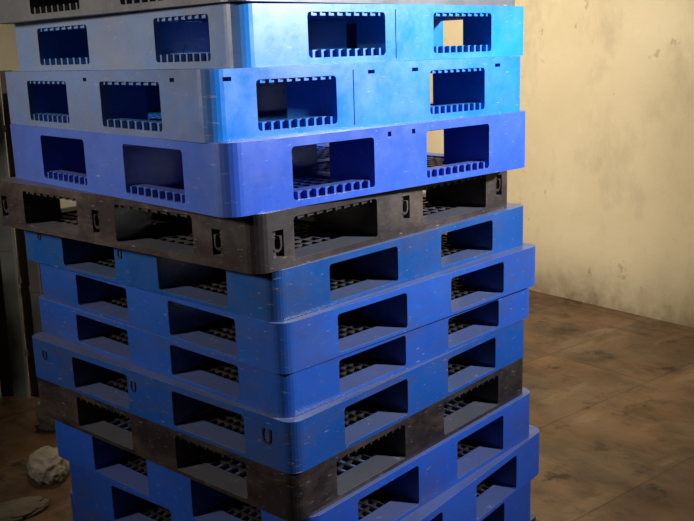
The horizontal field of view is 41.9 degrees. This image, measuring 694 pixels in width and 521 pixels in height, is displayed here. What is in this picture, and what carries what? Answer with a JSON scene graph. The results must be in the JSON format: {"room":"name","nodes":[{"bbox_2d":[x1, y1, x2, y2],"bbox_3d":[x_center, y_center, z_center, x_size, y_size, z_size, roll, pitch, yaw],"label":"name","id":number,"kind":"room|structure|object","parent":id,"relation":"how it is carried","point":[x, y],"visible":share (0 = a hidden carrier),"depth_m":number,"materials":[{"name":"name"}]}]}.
{"room":"warehouse","nodes":[
{"label":"warehouse","id":0,"kind":"room"},
{"bbox_2d":[0,24,75,254],"bbox_3d":[-4.169,-1.453,6.859,7.500,3.600,0.150,-12,16,-37],"label":"wall","id":1,"kind":"structure","parent":0,"point":[8,46],"depth_m":7.75,"materials":[{"name":"beige paint"}]},
{"bbox_2d":[0,259,693,520],"bbox_3d":[-0.556,1.138,2.921,7.500,0.100,11.200,-12,16,-37],"label":"floor","id":2,"kind":"structure","parent":0,"point":[611,390],"depth_m":4.22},
{"bbox_2d":[0,261,13,395],"bbox_3d":[-1.803,-0.379,4.556,0.074,2.199,0.151,-2,13,0],"label":"wooden plank","id":3,"kind":"object","parent":2,"relation":"on","point":[6,383],"visible":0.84,"depth_m":4.69,"materials":[{"name":"brown wood"}]},
{"bbox_2d":[0,88,29,397],"bbox_3d":[-1.722,-0.348,4.522,0.074,2.149,0.148,-2,13,0],"label":"wooden plank","id":4,"kind":"object","parent":2,"relation":"on","point":[8,257],"visible":0.97,"depth_m":4.60,"materials":[{"name":"brown wood"}]},
{"bbox_2d":[0,70,38,395],"bbox_3d":[-1.647,-0.116,4.593,0.059,1.660,0.123,-2,13,0],"label":"wooden plank","id":5,"kind":"object","parent":2,"relation":"on","point":[19,233],"visible":0.54,"depth_m":4.61,"materials":[{"name":"brown wood"}]},
{"bbox_2d":[0,496,48,520],"bbox_3d":[-1.290,0.962,3.496,0.283,0.030,0.178,-12,17,-39],"label":"rock","id":6,"kind":"object","parent":2,"relation":"on","point":[18,509],"visible":1,"depth_m":3.49,"materials":[{"name":"stone"}]},
{"bbox_2d":[24,231,42,333],"bbox_3d":[-1.585,-0.059,4.563,0.054,1.560,0.118,-2,13,0],"label":"wooden plank","id":7,"kind":"object","parent":2,"relation":"on","point":[35,283],"visible":0.2,"depth_m":4.58,"materials":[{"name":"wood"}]},
{"bbox_2d":[35,401,55,430],"bbox_3d":[-1.398,0.700,4.307,0.196,0.183,0.155,2,14,17],"label":"rock","id":8,"kind":"object","parent":2,"relation":"on","point":[46,423],"visible":0.38,"depth_m":4.26,"materials":[{"name":"grey stone"}]},
{"bbox_2d":[27,446,69,484],"bbox_3d":[-1.263,0.849,3.829,0.175,0.100,0.310,-7,14,-20],"label":"rock","id":9,"kind":"object","parent":2,"relation":"on","point":[44,465],"visible":0.92,"depth_m":3.75,"materials":[{"name":"beige stone"}]},
{"bbox_2d":[530,509,535,520],"bbox_3d":[-0.122,0.961,3.073,1.150,0.150,1.068,9,17,40],"label":"rock","id":10,"kind":"object","parent":2,"relation":"on","point":[532,513],"visible":0.03,"depth_m":3.06,"materials":[{"name":"beige stone"}]},
{"bbox_2d":[70,480,530,520],"bbox_3d":[-0.152,0.814,3.032,1.150,0.157,1.068,10,17,41],"label":"pallet","id":11,"kind":"object","parent":10,"relation":"on","point":[517,507],"visible":0.06,"depth_m":2.95,"materials":[{"name":"blue plastic"}]},
{"bbox_2d":[69,425,539,520],"bbox_3d":[-0.124,0.669,2.970,1.150,0.151,1.068,8,16,37],"label":"pallet","id":12,"kind":"object","parent":11,"relation":"on","point":[512,470],"visible":0.2,"depth_m":2.81,"materials":[{"name":"blue plastic"}]},
{"bbox_2d":[55,387,529,520],"bbox_3d":[-0.172,0.523,2.938,1.150,0.151,1.068,9,17,40],"label":"pallet","id":13,"kind":"object","parent":12,"relation":"on","point":[412,484],"visible":0.25,"depth_m":2.57,"materials":[{"name":"blue plastic"}]},
{"bbox_2d":[37,357,522,520],"bbox_3d":[-0.206,0.392,2.893,1.150,0.127,1.068,9,17,40],"label":"pallet","id":14,"kind":"object","parent":13,"relation":"on","point":[288,497],"visible":0.33,"depth_m":2.46,"materials":[{"name":"black plastic"}]},
{"bbox_2d":[32,319,523,473],"bbox_3d":[-0.210,0.268,2.856,1.150,0.130,1.071,9,17,40],"label":"pallet","id":15,"kind":"object","parent":14,"relation":"on","point":[297,444],"visible":0.46,"depth_m":2.44,"materials":[{"name":"blue plastic"}]},
{"bbox_2d":[39,287,528,417],"bbox_3d":[-0.198,0.144,2.859,1.150,0.111,1.068,10,18,42],"label":"pallet","id":16,"kind":"object","parent":15,"relation":"on","point":[300,392],"visible":0.3,"depth_m":2.44,"materials":[{"name":"blue plastic"}]},
{"bbox_2d":[40,243,534,374],"bbox_3d":[-0.189,0.032,2.823,1.150,0.123,1.068,11,18,43],"label":"pallet","id":17,"kind":"object","parent":16,"relation":"on","point":[296,344],"visible":0.33,"depth_m":2.41,"materials":[{"name":"blue plastic"}]},
{"bbox_2d":[24,203,522,321],"bbox_3d":[-0.226,-0.088,2.806,1.150,0.121,1.071,10,18,42],"label":"pallet","id":18,"kind":"object","parent":17,"relation":"on","point":[299,290],"visible":0.46,"depth_m":2.40,"materials":[{"name":"blue plastic"}]},
{"bbox_2d":[0,171,506,273],"bbox_3d":[-0.279,-0.204,2.745,1.150,0.135,1.068,9,17,40],"label":"pallet","id":19,"kind":"object","parent":18,"relation":"on","point":[263,243],"visible":0.62,"depth_m":2.35,"materials":[{"name":"black plastic"}]},
{"bbox_2d":[10,110,525,217],"bbox_3d":[-0.249,-0.343,2.685,1.068,0.160,1.150,-13,17,-41],"label":"pallet","id":20,"kind":"object","parent":19,"relation":"on","point":[241,178],"visible":0.89,"depth_m":2.27,"materials":[{"name":"blue plastic"}]},
{"bbox_2d":[5,56,520,142],"bbox_3d":[-0.267,-0.500,2.671,1.068,0.154,1.150,-13,17,-39],"label":"pallet","id":21,"kind":"object","parent":20,"relation":"on","point":[206,105],"visible":1,"depth_m":2.25,"materials":[{"name":"blue plastic"}]},
{"bbox_2d":[14,2,523,70],"bbox_3d":[-0.245,-0.664,2.723,1.068,0.140,1.150,-14,18,-42],"label":"pallet","id":22,"kind":"object","parent":21,"relation":"on","point":[226,34],"visible":0.98,"depth_m":2.29,"materials":[{"name":"blue plastic"}]},
{"bbox_2d":[0,0,514,23],"bbox_3d":[-0.276,-0.794,2.667,1.150,0.140,1.068,11,18,44],"label":"pallet","id":23,"kind":"object","parent":22,"relation":"on","point":[11,11],"visible":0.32,"depth_m":2.37,"materials":[{"name":"plastic"}]},
{"bbox_2d":[326,0,693,327],"bbox_3d":[2.367,-1.195,4.846,0.151,3.600,11.200,-12,16,-37],"label":"wall","id":24,"kind":"structure","parent":0,"point":[604,188],"depth_m":5.76,"materials":[{"name":"beige paint"}]}
]}

